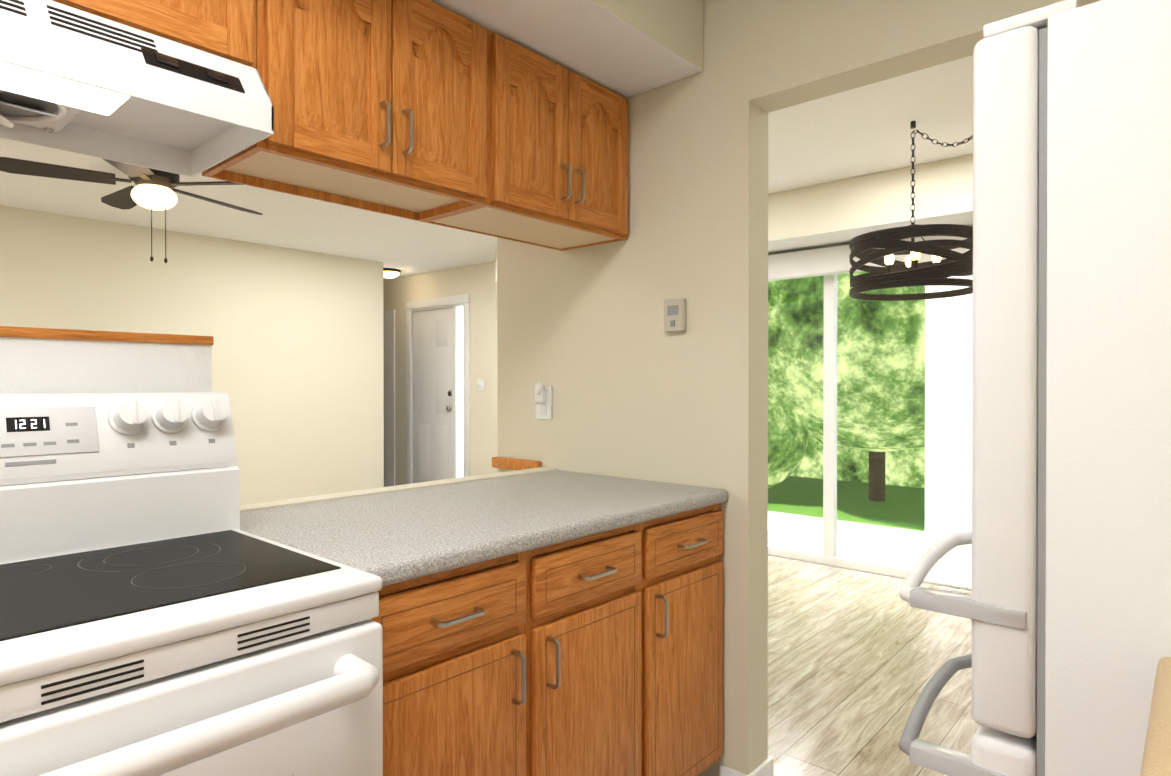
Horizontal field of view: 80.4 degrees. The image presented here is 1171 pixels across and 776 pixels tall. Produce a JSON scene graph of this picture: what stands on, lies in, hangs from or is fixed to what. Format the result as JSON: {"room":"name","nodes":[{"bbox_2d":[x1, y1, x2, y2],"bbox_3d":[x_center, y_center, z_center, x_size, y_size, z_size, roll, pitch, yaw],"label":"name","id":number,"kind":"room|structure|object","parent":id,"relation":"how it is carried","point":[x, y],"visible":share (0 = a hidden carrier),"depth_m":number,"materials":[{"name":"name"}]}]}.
{"room":"kitchen","nodes":[
{"label":"kitchen","id":0,"kind":"room"},
{"bbox_2d":[0,55,972,280],"bbox_3d":[-1.931,-1.279,3.076,8.790,0.080,7.290,0,0,42],"label":"ceiling","id":1,"kind":"structure","parent":0,"point":[859,131],"depth_m":4.20,"materials":[{"name":"white paint"}]},
{"bbox_2d":[0,157,262,262],"bbox_3d":[-2.313,-0.948,3.681,1.258,0.585,1.293,0,0,42],"label":"ceiling fan","id":2,"kind":"object","parent":1,"relation":"hanging from","point":[153,189],"visible":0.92,"depth_m":3.57,"materials":[{"name":"brown wood"}]},
{"bbox_2d":[383,268,400,278],"bbox_3d":[-2.096,-1.232,7.402,0.240,0.121,0.240,0,0,42],"label":"flush ceiling light","id":3,"kind":"object","parent":1,"relation":"attached to","point":[390,273],"visible":0.65,"depth_m":7.33,"materials":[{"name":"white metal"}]},
{"bbox_2d":[849,121,972,300],"bbox_3d":[1.592,-0.839,3.166,0.737,0.800,0.553,0,0,42],"label":"pendant chandelier","id":4,"kind":"object","parent":1,"relation":"hanging from","point":[937,270],"visible":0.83,"depth_m":3.05,"materials":[{"name":"brown metal"}]},
{"bbox_2d":[0,0,1100,775],"bbox_3d":[-1.931,-0.019,3.083,8.790,2.440,7.290,0,0,42],"label":"wall","id":5,"kind":"structure","parent":0,"point":[298,346],"depth_m":2.31,"materials":[{"name":"beige paint"}]},
{"bbox_2d":[52,0,271,83],"bbox_3d":[-1.011,-0.785,1.192,0.312,0.321,0.759,0,0,42],"label":"upper cabinet","id":6,"kind":"object","parent":5,"relation":"attached to","point":[239,31],"depth_m":1.30,"materials":[{"name":"brown wood"}]},
{"bbox_2d":[0,0,273,176],"bbox_3d":[-0.989,-0.551,1.167,0.411,0.144,0.743,0,0,42],"label":"range hood","id":7,"kind":"object","parent":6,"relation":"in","point":[74,80],"visible":1,"depth_m":1.22,"materials":[{"name":"white metal"}]},
{"bbox_2d":[406,294,469,483],"bbox_3d":[-1.575,0.102,7.544,1.120,2.149,0.143,0,0,42],"label":"door","id":8,"kind":"structure","parent":5,"relation":"attached to","point":[437,388],"depth_m":7.54,"materials":[{"name":"white paint"}]},
{"bbox_2d":[477,379,484,390],"bbox_3d":[-1.065,-0.030,7.018,0.120,0.120,0.011,0,0,42],"label":"switch plate","id":9,"kind":"object","parent":5,"relation":"attached to","point":[480,384],"visible":1,"depth_m":7.01,"materials":[{"name":"white paint"}]},
{"bbox_2d":[535,382,551,419],"bbox_3d":[-0.164,0.046,2.521,0.080,0.136,0.042,0,0,42],"label":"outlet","id":10,"kind":"object","parent":5,"relation":"attached to","point":[543,397],"visible":1,"depth_m":2.51,"materials":[{"name":"white paint"}]},
{"bbox_2d":[664,298,685,331],"bbox_3d":[0.275,-0.224,2.140,0.072,0.100,0.026,0,0,42],"label":"thermostat","id":11,"kind":"object","parent":5,"relation":"attached to","point":[674,315],"visible":1,"depth_m":2.13,"materials":[{"name":"beige plastic"}]},
{"bbox_2d":[720,756,773,775],"bbox_3d":[0.151,1.157,2.446,1.099,0.094,0.013,0,0,42],"label":"baseboard","id":12,"kind":"structure","parent":5,"relation":"attached to","point":[765,767],"depth_m":2.03,"materials":[{"name":"white paint"}]},
{"bbox_2d":[768,272,971,589],"bbox_3d":[1.645,0.137,4.679,1.960,2.109,0.114,0,0,42],"label":"sliding glass door","id":13,"kind":"structure","parent":5,"relation":"in","point":[829,556],"depth_m":4.66,"materials":[{"name":"white paint"}]},
{"bbox_2d":[768,236,972,588],"bbox_3d":[1.575,0.118,4.600,2.020,2.070,0.094,0,0,42],"label":"vertical blinds","id":14,"kind":"object","parent":13,"relation":"attached to","point":[948,403],"visible":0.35,"depth_m":4.09,"materials":[{"name":"white paint"}]},
{"bbox_2d":[768,555,979,775],"bbox_3d":[-1.899,1.231,3.141,8.570,0.060,7.170,0,0,42],"label":"floor","id":15,"kind":"structure","parent":0,"point":[857,659],"depth_m":2.94,"materials":[{"name":"laminate"}]},
{"bbox_3d":[-0.569,1.247,0.135,2.590,0.060,4.440,0,0,42],"label":"floor","id":16,"kind":"structure","parent":0,"visible":0},
{"bbox_2d":[0,326,213,393],"bbox_3d":[-1.562,0.551,0.792,0.080,1.325,2.111,0,0,42],"label":"wall","id":17,"kind":"structure","parent":16,"relation":"on","point":[44,361],"depth_m":1.40,"materials":[{"name":"white paint"}]},
{"bbox_2d":[0,392,382,775],"bbox_3d":[-0.780,0.612,0.994,0.750,1.199,0.760,0,0,42],"label":"range","id":18,"kind":"object","parent":16,"relation":"on","point":[162,613],"visible":1,"depth_m":1.01,"materials":[{"name":"white metal"}]},
{"bbox_2d":[240,470,727,775],"bbox_3d":[-0.224,0.751,1.810,0.718,0.909,1.188,0,0,42],"label":"base cabinet","id":19,"kind":"object","parent":16,"relation":"on","point":[559,623],"visible":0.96,"depth_m":1.55,"materials":[{"name":"brown wood"}]},
{"bbox_2d":[898,0,1170,775],"bbox_3d":[1.098,0.363,0.912,1.114,1.697,0.753,0,0,42],"label":"fridge","id":20,"kind":"object","parent":16,"relation":"on","point":[1065,607],"visible":1,"depth_m":0.86,"materials":[{"name":"white metal"}]},
{"bbox_2d":[1140,657,1170,775],"bbox_3d":[-0.019,0.764,-0.562,0.841,0.909,2.933,0,0,42],"label":"base cabinet","id":21,"kind":"object","parent":16,"relation":"on","point":[1156,760],"visible":1,"depth_m":0.62,"materials":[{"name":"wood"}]},
{"label":"outside","id":22,"kind":"structure","parent":0,"visible":0},
{"bbox_2d":[768,271,924,567],"bbox_3d":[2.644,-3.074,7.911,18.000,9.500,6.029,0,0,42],"label":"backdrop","id":23,"kind":"structure","parent":22,"point":[890,323],"depth_m":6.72,"materials":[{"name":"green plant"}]}
]}

